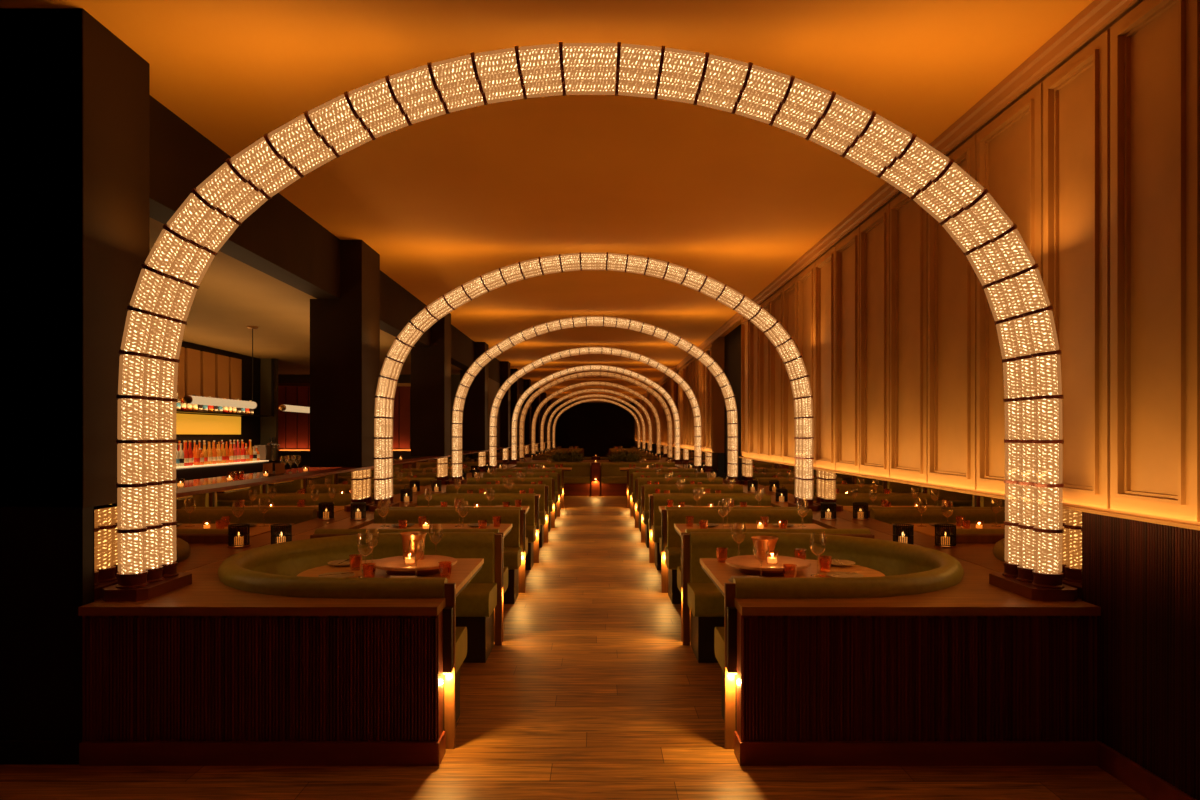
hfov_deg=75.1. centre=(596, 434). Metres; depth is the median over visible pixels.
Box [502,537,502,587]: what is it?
lamp
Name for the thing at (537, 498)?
lamp
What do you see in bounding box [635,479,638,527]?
divider
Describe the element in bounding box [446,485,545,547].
bench
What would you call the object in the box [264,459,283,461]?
countertop
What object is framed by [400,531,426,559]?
bucket
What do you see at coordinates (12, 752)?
baseboard
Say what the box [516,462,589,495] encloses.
bench
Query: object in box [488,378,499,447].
wall
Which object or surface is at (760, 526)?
votive candle
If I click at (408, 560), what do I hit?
votive candle
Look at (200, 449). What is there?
bottle
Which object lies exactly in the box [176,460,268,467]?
countertop
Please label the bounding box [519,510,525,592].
divider
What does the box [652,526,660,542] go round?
seat cushion
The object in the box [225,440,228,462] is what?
bottle
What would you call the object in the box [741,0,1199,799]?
wall
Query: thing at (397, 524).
plate
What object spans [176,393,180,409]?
bottle
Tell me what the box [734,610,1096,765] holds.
wall
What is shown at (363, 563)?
tumbler
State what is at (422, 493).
bench
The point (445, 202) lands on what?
ceiling
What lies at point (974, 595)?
wall ledge
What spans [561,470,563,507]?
divider
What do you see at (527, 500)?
bench
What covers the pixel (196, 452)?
bottle
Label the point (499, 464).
lantern
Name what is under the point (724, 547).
tumbler
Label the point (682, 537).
lamp
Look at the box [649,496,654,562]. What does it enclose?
divider
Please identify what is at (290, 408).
pendant
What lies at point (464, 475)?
lantern
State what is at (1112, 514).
trim
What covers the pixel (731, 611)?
wall light
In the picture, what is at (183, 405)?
bottle
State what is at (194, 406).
bottle
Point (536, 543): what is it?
divider
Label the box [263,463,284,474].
caddy
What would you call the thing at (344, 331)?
pillar
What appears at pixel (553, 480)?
divider
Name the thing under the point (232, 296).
ceiling
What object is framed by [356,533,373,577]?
wine glass
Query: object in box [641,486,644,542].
divider
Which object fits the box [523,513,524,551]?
lamp
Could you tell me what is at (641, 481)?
bench
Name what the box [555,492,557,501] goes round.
seat cushion
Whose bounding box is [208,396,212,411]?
bottle
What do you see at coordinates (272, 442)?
tap
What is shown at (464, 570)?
dining table
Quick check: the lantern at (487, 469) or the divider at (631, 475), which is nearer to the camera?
the divider at (631, 475)
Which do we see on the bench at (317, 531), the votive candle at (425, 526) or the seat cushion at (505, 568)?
the seat cushion at (505, 568)
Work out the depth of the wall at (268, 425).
14.10 m
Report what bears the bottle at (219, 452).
on the bar
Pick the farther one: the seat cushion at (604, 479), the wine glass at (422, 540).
the seat cushion at (604, 479)
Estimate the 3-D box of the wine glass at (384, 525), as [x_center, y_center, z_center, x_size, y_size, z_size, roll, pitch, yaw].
[-1.855,0.675,6.825,0.096,0.249,0.096,0,0,0]
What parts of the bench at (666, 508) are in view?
backrest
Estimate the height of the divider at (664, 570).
0.800 m
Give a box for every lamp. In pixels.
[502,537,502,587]
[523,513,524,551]
[537,498,538,529]
[650,498,650,529]
[662,513,662,551]
[682,537,682,587]
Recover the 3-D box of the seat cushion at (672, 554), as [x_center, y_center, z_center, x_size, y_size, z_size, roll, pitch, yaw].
[1.333,1.127,7.152,1.385,0.165,0.370,0,0,0]
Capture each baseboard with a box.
[0,740,81,764]
[1095,741,1195,799]
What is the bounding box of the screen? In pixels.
[254,445,270,459]
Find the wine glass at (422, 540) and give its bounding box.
[408,540,423,574]
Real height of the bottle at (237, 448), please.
0.352 m
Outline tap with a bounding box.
[267,437,279,459]
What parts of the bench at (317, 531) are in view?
backrest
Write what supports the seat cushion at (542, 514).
on the bench at (538, 489)
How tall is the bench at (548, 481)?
0.820 m
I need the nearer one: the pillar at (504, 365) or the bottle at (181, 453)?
the bottle at (181, 453)
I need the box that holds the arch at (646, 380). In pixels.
[510,365,681,463]
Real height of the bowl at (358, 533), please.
0.131 m
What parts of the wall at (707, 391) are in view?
wall panel, wall panel, wall panel, wall panel, wall panel, wall panel, wall panel, wall panel, wall panel, wall panel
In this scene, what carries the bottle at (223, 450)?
on the bar
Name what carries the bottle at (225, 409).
on the bar
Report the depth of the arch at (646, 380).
21.15 m
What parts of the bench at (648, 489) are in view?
backrest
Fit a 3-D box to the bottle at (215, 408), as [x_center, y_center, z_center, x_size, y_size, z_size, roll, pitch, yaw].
[-5.874,-0.433,11.985,0.087,0.174,0.085,0,0,0]
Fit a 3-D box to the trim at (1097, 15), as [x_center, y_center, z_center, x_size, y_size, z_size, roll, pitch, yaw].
[2.290,-1.919,9.700,0.052,0.119,25.400,0,0,0]
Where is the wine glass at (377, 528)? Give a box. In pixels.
[365,528,378,565]
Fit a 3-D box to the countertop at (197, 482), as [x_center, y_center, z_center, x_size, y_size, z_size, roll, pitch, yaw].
[-3.959,1.005,10.350,0.950,1.030,11.700,0,0,0]
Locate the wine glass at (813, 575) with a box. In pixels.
[809,532,826,576]
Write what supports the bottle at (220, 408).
on the bar
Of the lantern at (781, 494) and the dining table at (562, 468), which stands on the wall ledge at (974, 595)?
the lantern at (781, 494)
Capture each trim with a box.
[176,447,510,496]
[514,366,675,367]
[676,0,1137,369]
[739,457,1199,530]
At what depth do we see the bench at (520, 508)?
7.58 m
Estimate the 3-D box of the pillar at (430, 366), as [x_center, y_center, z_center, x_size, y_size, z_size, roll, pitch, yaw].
[-2.650,-0.826,12.475,0.529,2.308,0.550,0,0,0]
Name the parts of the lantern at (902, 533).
smoked glass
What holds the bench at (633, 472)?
on the floor
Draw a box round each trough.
[547,451,584,461]
[608,452,642,461]
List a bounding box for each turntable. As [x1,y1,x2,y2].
[372,555,456,575]
[725,555,809,576]
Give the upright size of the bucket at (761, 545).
0.128 m
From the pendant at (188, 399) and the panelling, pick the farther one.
the panelling
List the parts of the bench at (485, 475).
backrest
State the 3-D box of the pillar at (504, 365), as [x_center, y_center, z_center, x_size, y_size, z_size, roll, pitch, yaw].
[-2.650,-0.826,21.225,0.529,2.308,0.550,0,0,0]
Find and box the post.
[591,462,599,495]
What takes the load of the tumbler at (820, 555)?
on the dining table at (719, 573)
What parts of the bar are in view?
orange panel, orange panel, orange panel, orange panel, orange panel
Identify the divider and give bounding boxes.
[310,533,503,641]
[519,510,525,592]
[534,496,538,562]
[544,486,547,542]
[551,479,554,527]
[557,474,559,516]
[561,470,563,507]
[627,470,629,507]
[630,474,633,516]
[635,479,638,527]
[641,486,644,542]
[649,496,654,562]
[661,510,667,592]
[681,533,873,641]
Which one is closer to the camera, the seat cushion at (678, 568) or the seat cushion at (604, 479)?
the seat cushion at (678, 568)
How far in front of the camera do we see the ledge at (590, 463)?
20.01 m
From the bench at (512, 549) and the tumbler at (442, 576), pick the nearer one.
the tumbler at (442, 576)
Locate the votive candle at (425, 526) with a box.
[422,520,429,528]
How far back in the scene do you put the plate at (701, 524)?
6.82 m
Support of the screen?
on the bar
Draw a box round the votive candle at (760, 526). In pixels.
[756,520,763,528]
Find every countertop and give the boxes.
[176,459,404,488]
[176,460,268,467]
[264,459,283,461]
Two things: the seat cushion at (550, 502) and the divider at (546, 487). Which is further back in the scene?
the seat cushion at (550, 502)
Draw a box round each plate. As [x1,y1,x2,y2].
[318,572,354,577]
[328,559,359,565]
[392,523,414,526]
[434,505,451,506]
[467,523,489,526]
[696,523,718,526]
[772,523,794,526]
[822,559,854,565]
[827,572,863,577]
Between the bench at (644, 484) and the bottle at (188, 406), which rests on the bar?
the bottle at (188, 406)
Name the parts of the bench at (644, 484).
backrest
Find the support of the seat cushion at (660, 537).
on the bench at (666, 508)
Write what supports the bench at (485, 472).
on the floor
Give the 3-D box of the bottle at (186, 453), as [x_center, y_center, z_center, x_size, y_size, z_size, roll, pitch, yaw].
[-5.695,0.253,10.814,0.074,0.352,0.072,0,0,0]
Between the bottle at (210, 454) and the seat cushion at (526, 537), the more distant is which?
the bottle at (210, 454)
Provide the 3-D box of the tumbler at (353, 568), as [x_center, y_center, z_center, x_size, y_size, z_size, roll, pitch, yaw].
[-1.429,0.755,4.620,0.076,0.088,0.076,0,0,-19]
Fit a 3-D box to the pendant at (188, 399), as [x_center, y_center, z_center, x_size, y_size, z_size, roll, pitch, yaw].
[-4.384,-0.856,9.166,0.130,1.046,1.656,0,0,0]
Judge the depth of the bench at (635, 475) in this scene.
14.33 m
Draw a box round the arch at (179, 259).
[102,42,1077,601]
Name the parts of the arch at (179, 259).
plate, plate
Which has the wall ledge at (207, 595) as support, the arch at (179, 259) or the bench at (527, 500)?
the arch at (179, 259)
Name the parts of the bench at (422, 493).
backrest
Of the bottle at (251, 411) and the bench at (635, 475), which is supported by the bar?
the bottle at (251, 411)
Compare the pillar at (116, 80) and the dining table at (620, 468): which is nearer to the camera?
the pillar at (116, 80)
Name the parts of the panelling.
panel, panel, panel, panel, panel, panel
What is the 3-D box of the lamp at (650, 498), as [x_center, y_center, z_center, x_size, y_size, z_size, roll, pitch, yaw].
[0.695,0.950,9.237,0.142,0.400,0.032,0,0,0]
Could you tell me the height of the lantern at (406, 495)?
0.155 m
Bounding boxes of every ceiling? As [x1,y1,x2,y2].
[0,0,1093,365]
[150,218,461,374]
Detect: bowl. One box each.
[356,533,373,555]
[408,540,423,560]
[809,532,826,554]
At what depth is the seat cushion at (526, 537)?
7.95 m
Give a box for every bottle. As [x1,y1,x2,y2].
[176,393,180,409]
[176,444,179,466]
[179,443,183,465]
[181,398,185,409]
[184,441,188,465]
[186,404,191,410]
[188,440,192,465]
[192,395,197,410]
[192,440,195,464]
[194,443,199,464]
[199,448,203,464]
[202,405,207,411]
[202,443,207,464]
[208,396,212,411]
[208,440,212,463]
[212,440,216,463]
[213,406,217,411]
[217,440,221,463]
[218,406,222,412]
[221,443,225,462]
[223,398,227,412]
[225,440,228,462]
[229,442,233,462]
[233,442,236,461]
[236,399,240,413]
[236,440,239,461]
[240,442,245,461]
[245,447,249,461]
[248,440,252,460]
[249,400,253,414]
[252,446,256,460]
[255,446,259,460]
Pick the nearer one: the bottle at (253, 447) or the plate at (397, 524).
the plate at (397, 524)
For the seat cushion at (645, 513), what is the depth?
10.49 m
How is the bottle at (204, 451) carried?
on the bar
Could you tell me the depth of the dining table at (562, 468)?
18.62 m
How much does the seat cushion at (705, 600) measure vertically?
0.165 m
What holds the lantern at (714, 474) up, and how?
on the wall ledge at (974, 595)
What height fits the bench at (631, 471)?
0.820 m
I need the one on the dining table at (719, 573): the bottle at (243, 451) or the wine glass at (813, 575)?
the wine glass at (813, 575)
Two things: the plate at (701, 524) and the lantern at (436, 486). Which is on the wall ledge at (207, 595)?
the lantern at (436, 486)
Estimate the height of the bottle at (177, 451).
0.314 m
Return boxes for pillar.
[0,9,149,507]
[310,240,379,466]
[411,313,450,455]
[460,342,487,449]
[500,361,509,446]
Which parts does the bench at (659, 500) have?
backrest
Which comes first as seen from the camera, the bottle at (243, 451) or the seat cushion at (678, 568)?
the seat cushion at (678, 568)
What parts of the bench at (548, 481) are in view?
backrest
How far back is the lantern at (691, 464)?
17.96 m
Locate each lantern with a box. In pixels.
[270,523,291,543]
[350,502,366,519]
[400,489,412,502]
[431,480,441,491]
[462,473,466,482]
[472,469,479,477]
[485,466,491,471]
[497,462,502,468]
[688,462,693,468]
[699,466,704,471]
[710,469,717,477]
[747,480,757,491]
[775,489,787,502]
[820,502,836,519]
[892,523,913,544]
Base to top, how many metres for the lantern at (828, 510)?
0.155 m
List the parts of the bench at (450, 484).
backrest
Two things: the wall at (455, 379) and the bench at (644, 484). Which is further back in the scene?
the wall at (455, 379)
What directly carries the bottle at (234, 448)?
on the bar
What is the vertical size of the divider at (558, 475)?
0.800 m
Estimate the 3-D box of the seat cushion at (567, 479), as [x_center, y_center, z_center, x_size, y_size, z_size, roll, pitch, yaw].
[-1.114,1.127,19.660,1.880,0.165,0.480,0,0,0]
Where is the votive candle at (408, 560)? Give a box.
[404,550,415,564]
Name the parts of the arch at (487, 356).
plate, plate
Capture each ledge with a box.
[79,466,514,615]
[505,463,684,493]
[676,466,1100,615]
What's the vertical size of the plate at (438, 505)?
0.018 m
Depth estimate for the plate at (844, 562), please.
4.81 m
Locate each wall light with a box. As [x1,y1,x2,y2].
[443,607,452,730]
[727,607,736,730]
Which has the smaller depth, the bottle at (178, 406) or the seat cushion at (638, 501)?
the bottle at (178, 406)
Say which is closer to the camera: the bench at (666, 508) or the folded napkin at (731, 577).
the folded napkin at (731, 577)
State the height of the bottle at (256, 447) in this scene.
0.242 m
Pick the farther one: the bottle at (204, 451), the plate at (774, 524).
the bottle at (204, 451)
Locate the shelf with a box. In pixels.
[176,359,273,416]
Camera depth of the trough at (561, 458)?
21.16 m
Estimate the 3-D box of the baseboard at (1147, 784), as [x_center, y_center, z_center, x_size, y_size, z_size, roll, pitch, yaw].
[2.308,1.465,0.300,0.025,0.110,6.600,0,0,0]
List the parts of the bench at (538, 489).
backrest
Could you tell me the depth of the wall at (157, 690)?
3.61 m
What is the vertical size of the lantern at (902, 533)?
0.155 m
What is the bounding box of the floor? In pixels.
[0,494,1147,799]
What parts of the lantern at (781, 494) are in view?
smoked glass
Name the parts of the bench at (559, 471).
backrest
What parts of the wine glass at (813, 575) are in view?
stem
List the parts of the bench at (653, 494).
backrest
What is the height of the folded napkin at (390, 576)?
0.020 m
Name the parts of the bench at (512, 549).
backrest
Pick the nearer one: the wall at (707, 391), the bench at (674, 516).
the bench at (674, 516)
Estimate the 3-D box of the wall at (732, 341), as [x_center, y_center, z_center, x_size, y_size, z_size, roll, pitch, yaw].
[2.616,-0.230,14.100,0.100,3.500,3.200,0,0,0]
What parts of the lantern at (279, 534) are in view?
smoked glass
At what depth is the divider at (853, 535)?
5.73 m
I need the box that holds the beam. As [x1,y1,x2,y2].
[150,95,499,382]
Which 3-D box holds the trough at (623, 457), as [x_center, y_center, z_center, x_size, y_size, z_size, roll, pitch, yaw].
[0.746,0.603,21.193,1.046,0.375,0.524,0,0,-6]
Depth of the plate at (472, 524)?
6.82 m
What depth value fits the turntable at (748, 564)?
4.44 m
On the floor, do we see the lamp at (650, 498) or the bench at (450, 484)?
the bench at (450, 484)
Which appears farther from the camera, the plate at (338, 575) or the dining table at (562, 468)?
the dining table at (562, 468)
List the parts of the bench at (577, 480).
backrest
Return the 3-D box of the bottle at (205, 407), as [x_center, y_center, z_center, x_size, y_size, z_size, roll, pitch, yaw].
[-5.874,-0.433,11.675,0.087,0.174,0.085,0,0,0]
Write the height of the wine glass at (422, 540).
0.222 m
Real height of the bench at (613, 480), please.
0.820 m
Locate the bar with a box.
[176,347,283,480]
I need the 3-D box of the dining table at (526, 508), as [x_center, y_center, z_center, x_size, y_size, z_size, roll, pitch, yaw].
[-1.399,1.160,8.370,1.270,0.720,0.850,0,0,0]
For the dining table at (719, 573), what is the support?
on the floor
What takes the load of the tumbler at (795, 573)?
on the dining table at (719, 573)
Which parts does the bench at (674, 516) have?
backrest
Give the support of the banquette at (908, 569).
on the floor
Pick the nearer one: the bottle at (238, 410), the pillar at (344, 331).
the pillar at (344, 331)
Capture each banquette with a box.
[218,532,501,748]
[683,532,963,748]
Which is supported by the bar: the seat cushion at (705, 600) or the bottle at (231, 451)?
the bottle at (231, 451)
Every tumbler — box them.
[349,555,361,569]
[362,563,375,577]
[438,562,451,577]
[716,547,727,561]
[783,564,796,577]
[818,555,831,571]
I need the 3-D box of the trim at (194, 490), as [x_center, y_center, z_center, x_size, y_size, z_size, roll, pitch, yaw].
[-2.483,0.341,13.275,0.222,0.022,18.210,0,0,0]
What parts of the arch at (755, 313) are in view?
plate, plate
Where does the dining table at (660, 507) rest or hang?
on the floor
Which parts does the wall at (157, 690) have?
skirting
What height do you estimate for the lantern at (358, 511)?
0.155 m
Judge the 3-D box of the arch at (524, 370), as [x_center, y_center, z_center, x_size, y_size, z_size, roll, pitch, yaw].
[-0.034,-0.559,16.987,4.670,2.698,0.474,0,0,0]
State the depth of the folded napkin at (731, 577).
4.19 m
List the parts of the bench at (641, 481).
backrest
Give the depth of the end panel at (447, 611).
3.72 m
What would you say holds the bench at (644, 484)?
on the floor
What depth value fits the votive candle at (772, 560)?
4.44 m
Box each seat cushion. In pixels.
[456,583,496,672]
[504,547,521,569]
[504,567,507,592]
[526,526,535,542]
[526,537,527,554]
[539,511,545,524]
[548,500,552,511]
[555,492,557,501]
[564,476,589,482]
[601,476,626,482]
[632,492,634,501]
[637,500,640,511]
[643,511,648,524]
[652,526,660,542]
[659,537,660,554]
[665,547,680,569]
[677,567,680,592]
[688,583,723,671]
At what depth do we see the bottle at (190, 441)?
10.93 m
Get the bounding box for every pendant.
[183,326,257,408]
[279,405,309,412]
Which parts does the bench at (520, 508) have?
backrest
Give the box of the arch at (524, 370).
[489,347,701,471]
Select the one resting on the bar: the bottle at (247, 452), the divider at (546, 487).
the bottle at (247, 452)
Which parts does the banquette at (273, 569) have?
backrest, post, post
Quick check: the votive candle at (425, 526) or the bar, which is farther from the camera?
the bar
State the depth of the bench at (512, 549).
7.33 m
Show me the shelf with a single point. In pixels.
(215, 378)
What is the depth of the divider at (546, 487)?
11.00 m
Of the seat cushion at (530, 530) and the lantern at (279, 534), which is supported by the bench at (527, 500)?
the seat cushion at (530, 530)
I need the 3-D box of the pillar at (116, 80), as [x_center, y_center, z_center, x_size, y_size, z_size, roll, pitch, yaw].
[-2.650,-0.820,3.890,0.529,2.320,0.540,0,0,0]
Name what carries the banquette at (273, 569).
on the floor
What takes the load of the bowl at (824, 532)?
on the wine glass at (813, 575)
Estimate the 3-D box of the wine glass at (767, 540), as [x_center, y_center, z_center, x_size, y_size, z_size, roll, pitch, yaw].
[0.901,0.688,4.280,0.086,0.222,0.086,0,0,0]
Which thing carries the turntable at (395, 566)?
on the dining table at (464, 570)
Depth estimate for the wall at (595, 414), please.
22.40 m
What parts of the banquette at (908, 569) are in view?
post, post, backrest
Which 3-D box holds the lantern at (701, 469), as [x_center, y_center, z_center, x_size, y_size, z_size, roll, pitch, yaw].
[2.166,0.712,16.100,0.152,0.155,0.151,0,0,0]
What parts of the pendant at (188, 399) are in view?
rod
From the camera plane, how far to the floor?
3.77 m
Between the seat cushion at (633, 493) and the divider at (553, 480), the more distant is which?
the seat cushion at (633, 493)
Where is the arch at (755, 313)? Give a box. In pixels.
[368,252,818,511]
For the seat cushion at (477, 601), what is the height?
0.165 m
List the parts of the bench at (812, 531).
backrest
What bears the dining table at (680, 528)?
on the floor
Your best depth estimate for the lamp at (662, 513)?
7.47 m
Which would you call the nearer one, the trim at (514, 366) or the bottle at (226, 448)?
the bottle at (226, 448)
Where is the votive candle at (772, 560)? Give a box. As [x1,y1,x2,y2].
[766,550,777,564]
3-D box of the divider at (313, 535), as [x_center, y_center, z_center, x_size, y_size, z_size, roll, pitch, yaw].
[-1.389,1.120,5.720,1.400,0.800,0.080,0,0,0]
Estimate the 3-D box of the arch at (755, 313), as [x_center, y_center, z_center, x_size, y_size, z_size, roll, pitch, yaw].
[-0.034,-0.559,8.287,4.670,2.698,0.474,0,0,0]
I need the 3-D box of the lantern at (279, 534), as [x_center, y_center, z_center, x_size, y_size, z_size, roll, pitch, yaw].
[-2.234,0.712,5.520,0.152,0.155,0.151,0,0,0]
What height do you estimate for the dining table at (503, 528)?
0.720 m
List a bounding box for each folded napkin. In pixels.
[389,576,422,577]
[730,576,763,580]
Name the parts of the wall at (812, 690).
skirting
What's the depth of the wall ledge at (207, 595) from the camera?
3.68 m
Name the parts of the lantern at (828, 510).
smoked glass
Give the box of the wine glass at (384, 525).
[379,498,390,526]
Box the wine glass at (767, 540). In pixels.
[753,540,768,576]
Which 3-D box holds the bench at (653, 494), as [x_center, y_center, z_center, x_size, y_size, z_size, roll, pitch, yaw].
[1.333,1.110,9.524,1.385,0.820,0.479,0,0,0]
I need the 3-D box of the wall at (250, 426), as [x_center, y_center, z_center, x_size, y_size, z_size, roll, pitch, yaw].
[-6.159,0.070,8.900,0.150,2.900,10.400,0,0,0]
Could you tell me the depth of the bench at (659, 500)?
9.08 m
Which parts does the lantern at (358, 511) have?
smoked glass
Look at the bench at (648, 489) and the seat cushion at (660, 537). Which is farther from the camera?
the bench at (648, 489)
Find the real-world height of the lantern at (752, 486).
0.155 m
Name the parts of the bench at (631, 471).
backrest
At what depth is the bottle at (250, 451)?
12.77 m
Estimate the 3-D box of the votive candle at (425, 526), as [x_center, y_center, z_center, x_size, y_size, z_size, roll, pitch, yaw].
[-1.454,0.761,6.625,0.068,0.075,0.068,0,0,0]
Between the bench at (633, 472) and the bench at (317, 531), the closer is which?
the bench at (317, 531)
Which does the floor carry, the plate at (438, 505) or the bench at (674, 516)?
the bench at (674, 516)
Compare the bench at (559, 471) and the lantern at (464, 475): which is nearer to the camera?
the lantern at (464, 475)
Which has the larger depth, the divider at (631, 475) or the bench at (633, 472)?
the bench at (633, 472)
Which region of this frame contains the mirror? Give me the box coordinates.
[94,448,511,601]
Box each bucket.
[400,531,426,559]
[751,536,778,559]
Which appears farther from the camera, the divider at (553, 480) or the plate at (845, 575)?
the divider at (553, 480)
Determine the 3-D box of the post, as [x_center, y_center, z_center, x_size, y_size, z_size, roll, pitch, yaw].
[-0.034,1.105,19.683,0.220,0.830,0.594,0,0,0]
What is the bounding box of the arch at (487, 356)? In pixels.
[448,316,740,484]
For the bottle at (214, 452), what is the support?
on the bar
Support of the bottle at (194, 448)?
on the bar
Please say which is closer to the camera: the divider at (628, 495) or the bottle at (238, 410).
the bottle at (238, 410)
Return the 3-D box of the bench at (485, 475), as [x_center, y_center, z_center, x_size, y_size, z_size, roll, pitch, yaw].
[-1.401,1.110,14.207,1.385,0.820,0.479,0,0,0]
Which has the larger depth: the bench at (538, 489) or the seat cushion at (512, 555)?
the bench at (538, 489)
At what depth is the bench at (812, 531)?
5.79 m
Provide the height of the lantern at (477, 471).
0.155 m
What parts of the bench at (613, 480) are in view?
backrest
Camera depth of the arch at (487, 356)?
12.46 m
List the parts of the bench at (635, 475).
backrest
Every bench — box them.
[314,529,507,592]
[374,509,521,603]
[381,507,527,554]
[417,495,535,569]
[422,493,539,532]
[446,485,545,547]
[450,484,548,517]
[467,478,552,531]
[483,473,557,519]
[485,472,557,473]
[495,469,562,509]
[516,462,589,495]
[601,462,674,495]
[628,469,695,494]
[632,472,704,473]
[632,473,706,518]
[637,478,722,531]
[640,484,739,515]
[643,485,742,547]
[648,493,766,531]
[652,495,770,569]
[659,507,805,554]
[665,509,812,603]
[677,529,870,592]
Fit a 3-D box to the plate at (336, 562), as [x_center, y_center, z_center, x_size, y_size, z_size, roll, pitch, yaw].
[-1.554,0.790,4.800,0.200,0.018,0.200,0,0,0]
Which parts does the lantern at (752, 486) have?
smoked glass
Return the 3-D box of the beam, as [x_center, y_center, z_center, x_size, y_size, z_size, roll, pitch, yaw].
[-2.719,-1.680,12.900,0.230,0.600,18.400,0,0,0]
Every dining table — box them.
[297,558,483,596]
[359,524,511,537]
[415,506,528,512]
[512,467,571,470]
[619,467,678,470]
[659,506,772,511]
[674,524,826,536]
[700,558,884,595]
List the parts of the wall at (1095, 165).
wall panel, wall panel, wall panel, wall panel, wall panel, wall panel, wall panel, wall panel, wall panel, wall panel, wall panel, wall panel, wall panel, wall panel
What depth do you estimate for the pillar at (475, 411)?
16.60 m
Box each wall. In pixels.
[0,8,445,765]
[176,341,259,450]
[260,359,277,458]
[278,375,473,468]
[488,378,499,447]
[510,366,678,462]
[678,337,723,473]
[724,324,742,483]
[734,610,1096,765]
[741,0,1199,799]
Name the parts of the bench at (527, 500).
backrest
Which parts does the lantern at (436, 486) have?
smoked glass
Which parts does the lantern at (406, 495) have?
smoked glass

